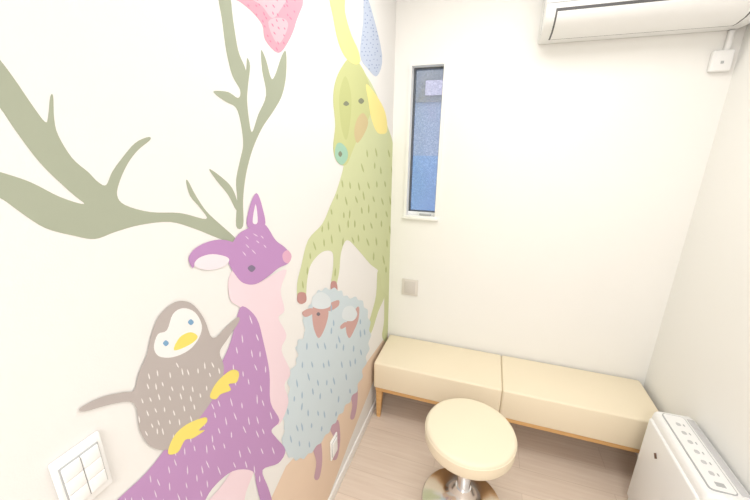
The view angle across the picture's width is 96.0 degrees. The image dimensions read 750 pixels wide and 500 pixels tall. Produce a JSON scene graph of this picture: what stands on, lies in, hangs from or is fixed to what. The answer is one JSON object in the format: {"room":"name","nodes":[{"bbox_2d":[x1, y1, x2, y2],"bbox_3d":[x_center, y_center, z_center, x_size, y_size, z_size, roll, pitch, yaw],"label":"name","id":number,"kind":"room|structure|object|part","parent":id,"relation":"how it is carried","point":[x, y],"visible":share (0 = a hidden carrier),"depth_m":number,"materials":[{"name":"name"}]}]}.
{"room":"pediatric clinic waiting room","nodes":[
{"label":"pediatric clinic waiting room","id":0,"kind":"room"},
{"bbox_2d":[0,0,395,499],"bbox_3d":[-0.619,0.291,0.281,0.120,2.620,4.420,6,18,18],"label":"wall","id":1,"kind":"structure","parent":0,"point":[78,315],"depth_m":0.60,"materials":[{"name":"paint"}]},
{"bbox_2d":[48,431,112,499],"bbox_3d":[-0.472,0.365,0.547,0.012,0.112,0.070,6,18,18],"label":"light switch panel","id":2,"kind":"object","parent":1,"relation":"attached to","point":[82,472],"visible":1,"depth_m":0.54,"materials":[{"name":"white plastic"}]},
{"bbox_3d":[-0.471,0.365,0.547,0.002,0.083,0.056,6,18,18],"label":"frame","id":3,"kind":"part","parent":2,"relation":"part of","materials":[{"name":"grey plastic"}]},
{"bbox_2d":[0,0,392,499],"bbox_3d":[-0.190,0.101,1.363,0.002,2.250,1.835,6,18,18],"label":"mural","id":4,"kind":"object","parent":1,"relation":"attached to","point":[212,418],"visible":1,"depth_m":0.93,"materials":[{"name":"multicoloured paint"}]},
{"bbox_2d":[237,0,302,52],"bbox_3d":[-0.269,-0.621,0.874,0.001,0.187,0.348,6,18,18],"label":"flower","id":5,"kind":"object","parent":4,"relation":"on","point":[296,6],"depth_m":0.92,"materials":[{"name":"pink paint"}]},
{"bbox_2d":[330,432,337,460],"bbox_3d":[-0.195,0.940,1.614,0.012,0.110,0.070,6,18,18],"label":"wall outlet","id":6,"kind":"object","parent":1,"relation":"attached to","point":[333,444],"visible":1,"depth_m":1.60,"materials":[{"name":"white plastic"}]},
{"bbox_2d":[328,399,375,499],"bbox_3d":[-0.592,1.540,0.576,0.009,0.060,4.300,6,18,18],"label":"baseboard","id":7,"kind":"structure","parent":1,"relation":"attached to","point":[335,489],"depth_m":1.88,"materials":[{"name":"white wood"}]},
{"bbox_2d":[334,392,636,499],"bbox_3d":[0.139,1.686,0.363,1.793,0.080,4.540,6,18,18],"label":"floor","id":8,"kind":"structure","parent":0,"point":[393,459],"depth_m":1.88,"materials":[{"name":"brown wood"}]},
{"bbox_2d":[422,398,516,499],"bbox_3d":[0.429,1.029,1.599,0.403,0.472,0.403,6,18,18],"label":"round stool","id":9,"kind":"object","parent":8,"relation":"on","point":[474,443],"visible":1,"depth_m":1.52,"materials":[{"name":"beige leather"}]},
{"bbox_2d":[374,335,657,452],"bbox_3d":[0.759,0.921,2.075,1.505,0.414,0.358,6,18,18],"label":"upholstered bench","id":10,"kind":"object","parent":8,"relation":"on","point":[608,410],"visible":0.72,"depth_m":1.91,"materials":[{"name":"beige leather"}]},
{"bbox_3d":[0.030,0.986,2.185,0.040,0.209,0.040,6,18,18],"label":"leg","id":11,"kind":"part","parent":10,"relation":"part of","materials":[{"name":"brown wood"}]},
{"bbox_2d":[374,335,501,411],"bbox_3d":[0.402,0.771,2.155,0.748,0.182,0.358,6,18,18],"label":"seat cushion","id":12,"kind":"object","parent":10,"relation":"on","point":[430,372],"depth_m":2.05,"materials":[{"name":"beige leather"}]},
{"bbox_3d":[0.759,0.907,2.070,1.481,0.026,0.344,6,18,18],"label":"wood frame","id":13,"kind":"part","parent":10,"relation":"part of","materials":[{"name":"brown wood"}]},
{"bbox_2d":[499,356,657,449],"bbox_3d":[1.116,0.848,1.928,0.755,0.182,0.358,6,18,18],"label":"seat cushion","id":14,"kind":"object","parent":10,"relation":"on","point":[609,410],"depth_m":1.82,"materials":[{"name":"beige leather"}]},
{"bbox_2d":[627,411,749,499],"bbox_3d":[1.258,1.050,1.401,0.162,0.567,0.422,6,18,18],"label":"air purifier","id":15,"kind":"object","parent":8,"relation":"on","point":[676,460],"visible":1,"depth_m":1.35,"materials":[{"name":"white plastic"}]},
{"bbox_3d":[1.192,1.036,1.421,0.020,0.460,0.393,6,18,18],"label":"panel","id":16,"kind":"part","parent":15,"relation":"part of","materials":[{"name":"white plastic"}]},
{"bbox_3d":[1.255,0.782,1.323,0.075,0.008,0.366,6,18,18],"label":"control panel","id":17,"kind":"part","parent":15,"relation":"part of","materials":[{"name":"white plastic"}]},
{"bbox_2d":[687,419,749,497],"bbox_3d":[1.313,0.788,1.303,0.025,0.005,0.360,6,18,18],"label":"control panel","id":18,"kind":"object","parent":15,"relation":"attached to","point":[740,491],"depth_m":1.27,"materials":[{"name":"grey plastic"}]},
{"bbox_2d":[388,0,746,385],"bbox_3d":[0.858,-0.202,1.983,1.553,2.620,0.120,6,18,18],"label":"wall","id":19,"kind":"structure","parent":0,"point":[572,173],"depth_m":1.83,"materials":[{"name":"paint"}]},
{"bbox_2d":[402,278,417,295],"bbox_3d":[0.233,0.250,2.263,0.110,0.116,0.012,6,18,18],"label":"blank wall plate","id":20,"kind":"object","parent":19,"relation":"attached to","point":[409,286],"visible":1,"depth_m":2.26,"materials":[{"name":"white plastic"}]},
{"bbox_2d":[402,216,437,220],"bbox_3d":[0.289,-0.205,2.131,0.226,0.018,0.072,6,18,18],"label":"sill","id":21,"kind":"structure","parent":19,"relation":"attached to","point":[403,217],"depth_m":2.10,"materials":[{"name":"white"}]},
{"bbox_2d":[403,60,447,217],"bbox_3d":[0.296,-0.625,2.010,0.214,0.881,0.060,6,18,18],"label":"window frame","id":22,"kind":"structure","parent":19,"relation":"attached to","point":[438,63],"depth_m":1.97,"materials":[{"name":"white"}]},
{"bbox_2d":[408,66,443,214],"bbox_3d":[0.309,-0.633,2.048,0.178,0.851,0.030,6,18,18],"label":"window","id":23,"kind":"structure","parent":19,"relation":"in","point":[441,67],"depth_m":2.05,"materials":[{"name":"grey metal"}]},
{"bbox_3d":[0.304,-0.236,2.167,0.178,0.022,0.030,6,18,18],"label":"lower rail","id":24,"kind":"part","parent":23,"relation":"part of","materials":[{"name":"white plastic"}]},
{"bbox_2d":[538,0,749,43],"bbox_3d":[1.149,-1.090,1.421,0.788,0.288,0.232,6,18,18],"label":"air conditioner","id":25,"kind":"object","parent":19,"relation":"attached to","point":[562,21],"visible":1,"depth_m":1.42,"materials":[{"name":"white plastic"}]},
{"bbox_2d":[707,29,735,72],"bbox_3d":[1.520,-0.867,1.471,0.075,0.163,0.029,6,18,18],"label":"junction box","id":26,"kind":"object","parent":19,"relation":"attached to","point":[720,60],"visible":1,"depth_m":1.47,"materials":[{"name":"white plastic"}]},
{"bbox_2d":[643,24,749,494],"bbox_3d":[0.966,0.463,-0.223,0.120,2.620,4.420,6,18,18],"label":"wall","id":27,"kind":"structure","parent":0,"point":[699,368],"depth_m":1.45,"materials":[{"name":"paint"}]},
{"label":"outside","id":28,"kind":"structure","parent":0,"visible":0},
{"bbox_2d":[411,155,437,210],"bbox_3d":[0.366,-0.011,3.411,3.000,1.820,0.100,6,18,18],"label":"siding","id":29,"kind":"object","parent":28,"point":[424,172],"depth_m":3.14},
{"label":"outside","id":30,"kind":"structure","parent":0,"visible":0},
{"bbox_2d":[415,69,443,102],"bbox_3d":[0.385,-1.756,2.876,3.000,0.930,0.120,6,18,18],"label":"wall","id":31,"kind":"structure","parent":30,"point":[423,76],"depth_m":2.89,"materials":[{"name":"grey"}]},
{"bbox_2d":[425,80,442,95],"bbox_3d":[0.515,-1.378,2.866,0.170,0.115,0.020,6,18,18],"label":"panel","id":32,"kind":"object","parent":31,"relation":"attached to","point":[433,87],"visible":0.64,"depth_m":2.86,"materials":[{"name":"grey"}]},
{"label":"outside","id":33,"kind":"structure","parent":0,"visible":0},
{"bbox_2d":[413,102,440,155],"bbox_3d":[0.380,-1.098,3.084,3.000,0.450,0.100,6,18,18],"label":"band","id":34,"kind":"object","parent":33,"point":[427,114],"visible":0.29,"depth_m":3.00,"materials":[{"name":"blue"}]}
]}

